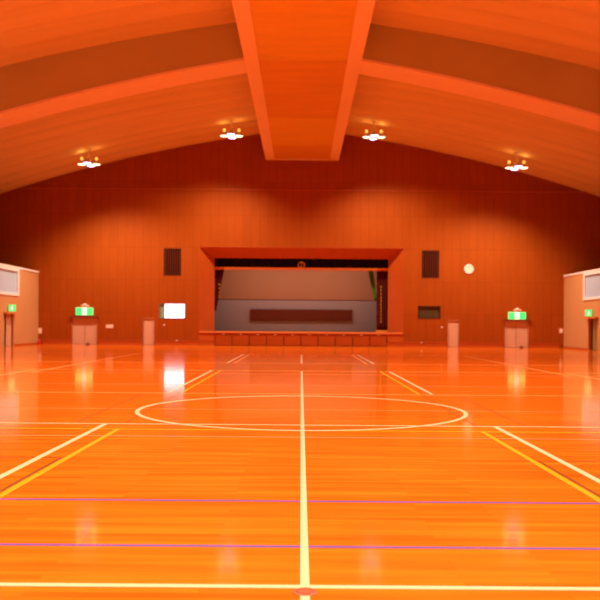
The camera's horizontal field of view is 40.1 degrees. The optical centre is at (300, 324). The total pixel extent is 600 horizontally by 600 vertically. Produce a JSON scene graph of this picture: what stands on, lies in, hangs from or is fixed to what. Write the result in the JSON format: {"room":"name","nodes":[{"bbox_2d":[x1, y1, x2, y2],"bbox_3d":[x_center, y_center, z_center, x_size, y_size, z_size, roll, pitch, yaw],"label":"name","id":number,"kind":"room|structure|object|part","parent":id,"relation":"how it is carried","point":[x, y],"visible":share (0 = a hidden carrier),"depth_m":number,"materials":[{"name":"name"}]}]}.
{"room":"community hall","nodes":[
{"label":"community hall","id":0,"kind":"room"},
{"bbox_2d":[0,263,38,346],"bbox_3d":[-22.220,-0.802,26.500,5.550,6.410,69.000,0,0,0],"label":"wall","id":1,"kind":"structure","parent":0,"point":[24,324],"depth_m":57.78,"materials":[{"name":"paint"}]},
{"bbox_2d":[0,266,19,295],"bbox_3d":[-19.509,-2.917,52.920,0.180,1.840,7.600,0,0,0],"label":"window","id":2,"kind":"structure","parent":1,"relation":"in","point":[9,277],"depth_m":55.06,"materials":[{"name":"white paint"}]},
{"bbox_2d":[4,312,17,345],"bbox_3d":[-19.518,0.298,54.950,0.470,2.250,2.100,0,0,0],"label":"door","id":3,"kind":"structure","parent":1,"relation":"in","point":[7,318],"depth_m":55.01,"materials":[{"name":"paint"}]},
{"bbox_2d":[8,304,15,311],"bbox_3d":[-19.222,-1.124,54.620,0.540,0.480,0.160,0,0,0],"label":"exit sign","id":4,"kind":"object","parent":1,"relation":"attached to","point":[12,307],"visible":1,"depth_m":54.58,"materials":[{"name":"green plastic"}]},
{"bbox_2d":[14,343,37,345],"bbox_3d":[-19.496,1.364,58.400,0.030,0.120,5.000,0,0,0],"label":"baseboard","id":5,"kind":"structure","parent":1,"relation":"attached to","point":[24,343],"depth_m":58.13,"materials":[{"name":"brown wood"}]},
{"bbox_2d":[214,330,369,343],"bbox_3d":[0.024,-3.180,69.100,18.000,9.500,0.200,0,0,0],"label":"wall","id":6,"kind":"structure","parent":0,"point":[214,330],"depth_m":69.00,"materials":[{"name":"brown"}]},
{"bbox_2d":[0,344,599,599],"bbox_3d":[-0.013,1.668,26.625,50.000,0.204,69.250,0,0,0],"label":"floor","id":7,"kind":"structure","parent":0,"point":[128,472],"depth_m":8.75,"materials":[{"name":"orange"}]},
{"bbox_2d":[292,588,317,595],"bbox_3d":[0.023,1.566,4.830,0.148,0.009,0.148,0,0,0],"label":"socket","id":8,"kind":"object","parent":7,"relation":"on","point":[299,591],"visible":1,"depth_m":4.82,"materials":[{"name":"brown"}]},
{"bbox_2d":[0,134,599,347],"bbox_3d":[0.045,-6.065,61.125,50.000,17.270,0.250,0,0,0],"label":"wall","id":9,"kind":"structure","parent":0,"point":[100,249],"depth_m":60.99,"materials":[{"name":"brown wood"}]},
{"bbox_2d":[70,316,98,344],"bbox_3d":[-16.063,0.395,61.000,2.120,2.110,0.400,0,0,0],"label":"door","id":10,"kind":"structure","parent":9,"relation":"in","point":[84,328],"depth_m":61.10,"materials":[{"name":"brown paint"}]},
{"bbox_2d":[75,307,93,314],"bbox_3d":[-16.043,-1.010,60.901,1.320,0.600,0.198,0,0,0],"label":"exit sign","id":11,"kind":"object","parent":9,"relation":"attached to","point":[79,310],"visible":1,"depth_m":60.85,"materials":[{"name":"green plastic"}]},
{"bbox_3d":[-16.443,-1.013,60.860,0.460,0.540,0.020,0,0,0],"label":"green panel","id":12,"kind":"part","parent":11,"relation":"part of","materials":[{"name":"green"}]},
{"bbox_3d":[-15.643,-1.007,60.860,0.460,0.540,0.020,0,0,0],"label":"green panel","id":13,"kind":"part","parent":11,"relation":"part of","materials":[{"name":"green"}]},
{"bbox_2d":[143,318,154,344],"bbox_3d":[-11.309,0.475,61.100,0.870,2.020,0.200,0,0,0],"label":"door","id":14,"kind":"structure","parent":9,"relation":"in","point":[148,323],"depth_m":61.09,"materials":[{"name":"brown paint"}]},
{"bbox_2d":[163,248,180,275],"bbox_3d":[-9.540,-4.677,61.090,1.310,2.050,0.220,0,0,0],"label":"air vent","id":15,"kind":"object","parent":9,"relation":"in","point":[172,256],"visible":1,"depth_m":61.05,"materials":[{"name":"brown"}]},
{"bbox_2d":[159,303,184,318],"bbox_3d":[-9.568,-1.042,61.085,1.950,1.120,0.230,0,0,0],"label":"window","id":16,"kind":"structure","parent":9,"relation":"in","point":[166,310],"depth_m":61.02,"materials":[{"name":"white"}]},
{"bbox_3d":[-10.332,-1.048,61.100,0.340,1.040,0.020,0,0,0],"label":"dim pane","id":17,"kind":"part","parent":16,"relation":"part of","materials":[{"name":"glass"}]},
{"bbox_3d":[-9.377,-1.040,61.035,1.450,1.040,0.030,0,0,0],"label":"lit pane","id":18,"kind":"part","parent":16,"relation":"part of","materials":[{"name":"white"}]},
{"bbox_2d":[199,331,402,346],"bbox_3d":[-0.008,1.040,64.950,15.140,1.060,8.100,0,0,0],"label":"stage","id":19,"kind":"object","parent":9,"relation":"attached to","point":[214,338],"depth_m":60.97,"materials":[{"name":"brown wood"}]},
{"bbox_3d":[-6.993,1.052,61.015,1.170,0.930,0.070,0,0,0],"label":"panel","id":20,"kind":"part","parent":19,"relation":"part of","materials":[{"name":"brown wood"}]},
{"bbox_3d":[-5.750,1.042,61.010,1.226,0.870,0.080,0,0,0],"label":"storage panel","id":21,"kind":"part","parent":19,"relation":"part of","materials":[{"name":"brown wood"}]},
{"bbox_3d":[-4.474,1.052,61.010,1.226,0.870,0.080,0,0,0],"label":"storage panel","id":22,"kind":"part","parent":19,"relation":"part of","materials":[{"name":"brown wood"}]},
{"bbox_3d":[-3.198,1.061,61.010,1.226,0.870,0.080,0,0,0],"label":"storage panel","id":23,"kind":"part","parent":19,"relation":"part of","materials":[{"name":"brown wood"}]},
{"bbox_3d":[-1.922,1.071,61.010,1.226,0.870,0.080,0,0,0],"label":"storage panel","id":24,"kind":"part","parent":19,"relation":"part of","materials":[{"name":"brown wood"}]},
{"bbox_3d":[-0.646,1.080,61.010,1.226,0.870,0.080,0,0,0],"label":"storage panel","id":25,"kind":"part","parent":19,"relation":"part of","materials":[{"name":"brown wood"}]},
{"bbox_2d":[214,268,387,331],"bbox_3d":[0.024,-3.200,66.651,17.200,7.380,0.102,0,0,0],"label":"wall","id":26,"kind":"structure","parent":19,"relation":"on","point":[241,291],"depth_m":66.60,"materials":[{"name":"beige fabric"}]},
{"bbox_2d":[250,309,351,321],"bbox_3d":[0.006,-0.775,66.530,8.280,0.950,0.140,0,0,0],"label":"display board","id":27,"kind":"object","parent":26,"relation":"attached to","point":[255,314],"visible":1,"depth_m":66.48,"materials":[{"name":"brown"}]},
{"bbox_3d":[0.630,1.090,61.010,1.226,0.870,0.080,0,0,0],"label":"storage panel","id":28,"kind":"part","parent":19,"relation":"part of","materials":[{"name":"brown wood"}]},
{"bbox_3d":[1.906,1.099,61.010,1.226,0.870,0.080,0,0,0],"label":"storage panel","id":29,"kind":"part","parent":19,"relation":"part of","materials":[{"name":"brown wood"}]},
{"bbox_3d":[3.182,1.109,61.010,1.226,0.870,0.080,0,0,0],"label":"storage panel","id":30,"kind":"part","parent":19,"relation":"part of","materials":[{"name":"brown wood"}]},
{"bbox_3d":[4.458,1.119,61.010,1.226,0.870,0.080,0,0,0],"label":"storage panel","id":31,"kind":"part","parent":19,"relation":"part of","materials":[{"name":"brown wood"}]},
{"bbox_3d":[5.734,1.128,61.010,1.226,0.870,0.080,0,0,0],"label":"storage panel","id":32,"kind":"part","parent":19,"relation":"part of","materials":[{"name":"brown wood"}]},
{"bbox_3d":[6.976,1.157,61.015,1.170,0.930,0.070,0,0,0],"label":"panel","id":33,"kind":"part","parent":19,"relation":"part of","materials":[{"name":"brown wood"}]},
{"bbox_3d":[6.986,1.212,60.965,0.990,0.180,0.030,0,0,0],"label":"rail","id":34,"kind":"part","parent":19,"relation":"part of","materials":[{"name":"brown wood"}]},
{"bbox_2d":[42,339,559,347],"bbox_3d":[-0.010,1.380,60.965,38.400,0.380,0.070,0,0,0],"label":"baseboard","id":35,"kind":"structure","parent":9,"relation":"attached to","point":[44,341],"depth_m":60.97,"materials":[{"name":"brown wood"}]},
{"bbox_2d":[198,246,404,346],"bbox_3d":[0.016,-2.115,61.510,15.280,7.370,1.080,0,0,0],"label":"trim","id":36,"kind":"structure","parent":9,"relation":"attached to","point":[207,254],"depth_m":61.44,"materials":[{"name":"brown wood"}]},
{"bbox_2d":[16,187,587,192],"bbox_3d":[0.075,-10.010,60.965,49.000,0.080,0.070,0,0,0],"label":"trim","id":37,"kind":"structure","parent":9,"relation":"attached to","point":[19,187],"depth_m":60.94,"materials":[{"name":"brown wood"}]},
{"bbox_2d":[418,306,440,318],"bbox_3d":[9.517,-0.939,61.090,1.700,0.960,0.220,0,0,0],"label":"window","id":38,"kind":"structure","parent":9,"relation":"in","point":[424,312],"depth_m":61.12,"materials":[{"name":"brown"}]},
{"bbox_2d":[419,307,437,317],"bbox_3d":[9.477,-0.939,61.130,1.460,0.860,0.020,0,0,0],"label":"blind","id":39,"kind":"object","parent":38,"relation":"attached to","point":[424,312],"depth_m":61.11,"materials":[{"name":"brown"}]},
{"bbox_2d":[422,250,438,277],"bbox_3d":[9.609,-4.508,61.090,1.310,2.060,0.220,0,0,0],"label":"air vent","id":40,"kind":"object","parent":9,"relation":"in","point":[430,258],"visible":1,"depth_m":61.06,"materials":[{"name":"brown"}]},
{"bbox_2d":[447,320,458,346],"bbox_3d":[11.306,0.645,61.100,0.860,2.020,0.200,0,0,0],"label":"door","id":41,"kind":"structure","parent":9,"relation":"in","point":[453,325],"depth_m":61.09,"materials":[{"name":"brown paint"}]},
{"bbox_2d":[464,264,473,273],"bbox_3d":[12.451,-4.157,60.960,0.707,0.707,0.080,0,0,0],"label":"wall clock","id":42,"kind":"object","parent":9,"relation":"attached to","point":[468,268],"visible":1,"depth_m":60.94,"materials":[{"name":"white paint"}]},
{"bbox_2d":[503,319,530,347],"bbox_3d":[15.996,0.635,61.000,2.040,2.110,0.400,0,0,0],"label":"door","id":43,"kind":"structure","parent":9,"relation":"in","point":[516,331],"depth_m":61.10,"materials":[{"name":"brown paint"}]},
{"bbox_2d":[508,312,525,318],"bbox_3d":[16.006,-0.670,60.901,1.320,0.600,0.198,0,0,0],"label":"exit sign","id":44,"kind":"object","parent":9,"relation":"attached to","point":[511,315],"visible":1,"depth_m":60.85,"materials":[{"name":"green plastic"}]},
{"bbox_3d":[15.605,-0.673,60.860,0.460,0.540,0.020,0,0,0],"label":"green panel","id":45,"kind":"part","parent":44,"relation":"part of","materials":[{"name":"green"}]},
{"bbox_3d":[16.006,-0.670,60.860,0.340,0.540,0.020,0,0,0],"label":"pictogram panel","id":46,"kind":"part","parent":44,"relation":"part of","materials":[{"name":"white"}]},
{"bbox_3d":[16.405,-0.667,60.860,0.460,0.540,0.020,0,0,0],"label":"green panel","id":47,"kind":"part","parent":44,"relation":"part of","materials":[{"name":"green"}]},
{"bbox_2d":[0,0,599,196],"bbox_3d":[0.088,-11.737,26.525,50.000,6.325,69.550,0,0,0],"label":"ceiling","id":48,"kind":"structure","parent":0,"point":[50,146],"depth_m":48.55,"materials":[{"name":"brown wood"}]},
{"bbox_2d":[78,148,100,166],"bbox_3d":[-14.434,-11.467,56.000,1.287,1.180,1.287,0,0,45],"label":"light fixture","id":49,"kind":"object","parent":48,"relation":"hanging from","point":[90,163],"visible":1,"depth_m":55.86,"materials":[{"name":"beige"}]},
{"bbox_2d":[0,23,246,127],"bbox_3d":[-13.759,-10.216,39.250,22.290,8.210,1.980,0,0,0],"label":"beam","id":50,"kind":"structure","parent":48,"relation":"attached to","point":[32,89],"depth_m":38.30,"materials":[{"name":"paint"}]},
{"bbox_2d":[220,120,242,138],"bbox_3d":[-4.730,-13.398,56.000,1.287,1.180,1.287,0,0,45],"label":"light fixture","id":51,"kind":"object","parent":48,"relation":"hanging from","point":[232,135],"visible":1,"depth_m":55.86,"materials":[{"name":"beige"}]},
{"bbox_2d":[232,0,375,160],"bbox_3d":[0.101,-13.410,26.500,5.420,2.380,69.000,0,0,0],"label":"beam","id":52,"kind":"structure","parent":48,"relation":"attached to","point":[303,58],"depth_m":39.05,"materials":[{"name":"paint"}]},
{"bbox_3d":[0.093,-12.350,58.460,4.120,0.140,4.490,0,0,0],"label":"veneer panel","id":53,"kind":"part","parent":52,"relation":"part of","materials":[{"name":"brown wood"}]},
{"bbox_3d":[0.093,-12.350,52.500,4.120,0.140,7.370,0,0,0],"label":"veneer panel","id":54,"kind":"part","parent":52,"relation":"part of","materials":[{"name":"brown wood"}]},
{"bbox_3d":[0.093,-12.350,43.500,4.120,0.140,10.570,0,0,0],"label":"veneer panel","id":55,"kind":"part","parent":52,"relation":"part of","materials":[{"name":"brown wood"}]},
{"bbox_3d":[0.093,-12.350,32.900,4.120,0.140,10.570,0,0,0],"label":"veneer panel","id":56,"kind":"part","parent":52,"relation":"part of","materials":[{"name":"brown wood"}]},
{"bbox_2d":[362,121,384,139],"bbox_3d":[4.970,-13.319,56.000,1.287,1.180,1.287,0,0,45],"label":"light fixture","id":57,"kind":"object","parent":48,"relation":"hanging from","point":[374,135],"visible":1,"depth_m":55.85,"materials":[{"name":"beige"}]},
{"bbox_2d":[359,24,599,130],"bbox_3d":[13.911,-10.009,39.250,22.290,8.210,1.980,0,0,0],"label":"beam","id":58,"kind":"structure","parent":48,"relation":"attached to","point":[569,92],"depth_m":38.30,"materials":[{"name":"paint"}]},
{"bbox_2d":[505,152,527,169],"bbox_3d":[14.685,-11.228,56.000,1.287,1.180,1.287,0,0,45],"label":"ceiling light","id":59,"kind":"object","parent":48,"relation":"hanging from","point":[517,165],"visible":1,"depth_m":55.85,"materials":[{"name":"beige"}]},
{"bbox_2d":[563,268,599,350],"bbox_3d":[22.229,-0.468,26.500,5.550,6.410,69.000,0,0,0],"label":"wall","id":60,"kind":"structure","parent":0,"point":[577,328],"depth_m":57.96,"materials":[{"name":"paint"}]},
{"bbox_2d":[564,347,587,349],"bbox_3d":[19.473,1.656,58.400,0.030,0.120,5.000,0,0,0],"label":"baseboard","id":61,"kind":"structure","parent":60,"relation":"attached to","point":[564,347],"depth_m":58.17,"materials":[{"name":"brown wood"}]},
{"bbox_2d":[585,309,592,316],"bbox_3d":[19.237,-0.806,54.920,0.540,0.480,0.160,0,0,0],"label":"exit sign","id":62,"kind":"object","parent":60,"relation":"attached to","point":[588,312],"visible":1,"depth_m":54.89,"materials":[{"name":"green plastic"}]},
{"bbox_3d":[19.207,-0.806,54.892,0.430,0.430,0.015,0,0,0],"label":"green panel","id":63,"kind":"part","parent":62,"relation":"part of","materials":[{"name":"green"}]},
{"bbox_2d":[584,317,597,350],"bbox_3d":[19.511,0.591,54.950,0.470,2.250,2.100,0,0,0],"label":"door","id":64,"kind":"structure","parent":60,"relation":"in","point":[594,323],"depth_m":55.00,"materials":[{"name":"brown"}]},
{"bbox_2d":[583,271,599,299],"bbox_3d":[19.550,-2.623,52.920,0.180,1.840,7.600,0,0,0],"label":"window","id":65,"kind":"structure","parent":60,"relation":"in","point":[591,280],"depth_m":55.28,"materials":[{"name":"white paint"}]},
{"bbox_3d":[0.060,-8.030,65.225,18.400,0.200,7.950,0,0,0],"label":"ceiling","id":66,"kind":"structure","parent":0,"visible":0},
{"bbox_3d":[0.050,-6.610,62.675,17.960,2.640,1.050,0,0,0],"label":"trim","id":67,"kind":"structure","parent":66,"relation":"attached to","visible":0},
{"bbox_2d":[214,270,223,310],"bbox_3d":[-6.156,-3.251,62.600,1.040,4.330,0.140,0,0,0],"label":"stage curtain","id":68,"kind":"object","parent":67,"relation":"hanging from","point":[218,273],"visible":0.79,"depth_m":62.59,"materials":[{"name":"red fabric"}]},
{"bbox_2d":[215,258,387,270],"bbox_3d":[0.035,-4.710,62.300,13.400,1.140,0.140,0,0,0],"label":"valance","id":69,"kind":"object","parent":67,"relation":"hanging from","point":[220,263],"visible":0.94,"depth_m":62.29,"materials":[{"name":"black fabric"}]},
{"bbox_2d":[368,269,376,300],"bbox_3d":[5.377,-3.590,63.015,1.000,3.480,0.090,0,0,0],"label":"curtain","id":70,"kind":"object","parent":67,"relation":"hanging from","point":[370,271],"visible":0.66,"depth_m":63.01,"materials":[{"name":"green fabric"}]},
{"bbox_2d":[376,269,387,331],"bbox_3d":[6.178,-2.394,62.600,0.880,5.860,0.140,0,0,0],"label":"stage curtain","id":71,"kind":"object","parent":67,"relation":"hanging from","point":[382,274],"visible":0.94,"depth_m":62.61,"materials":[{"name":"red fabric"}]}
]}

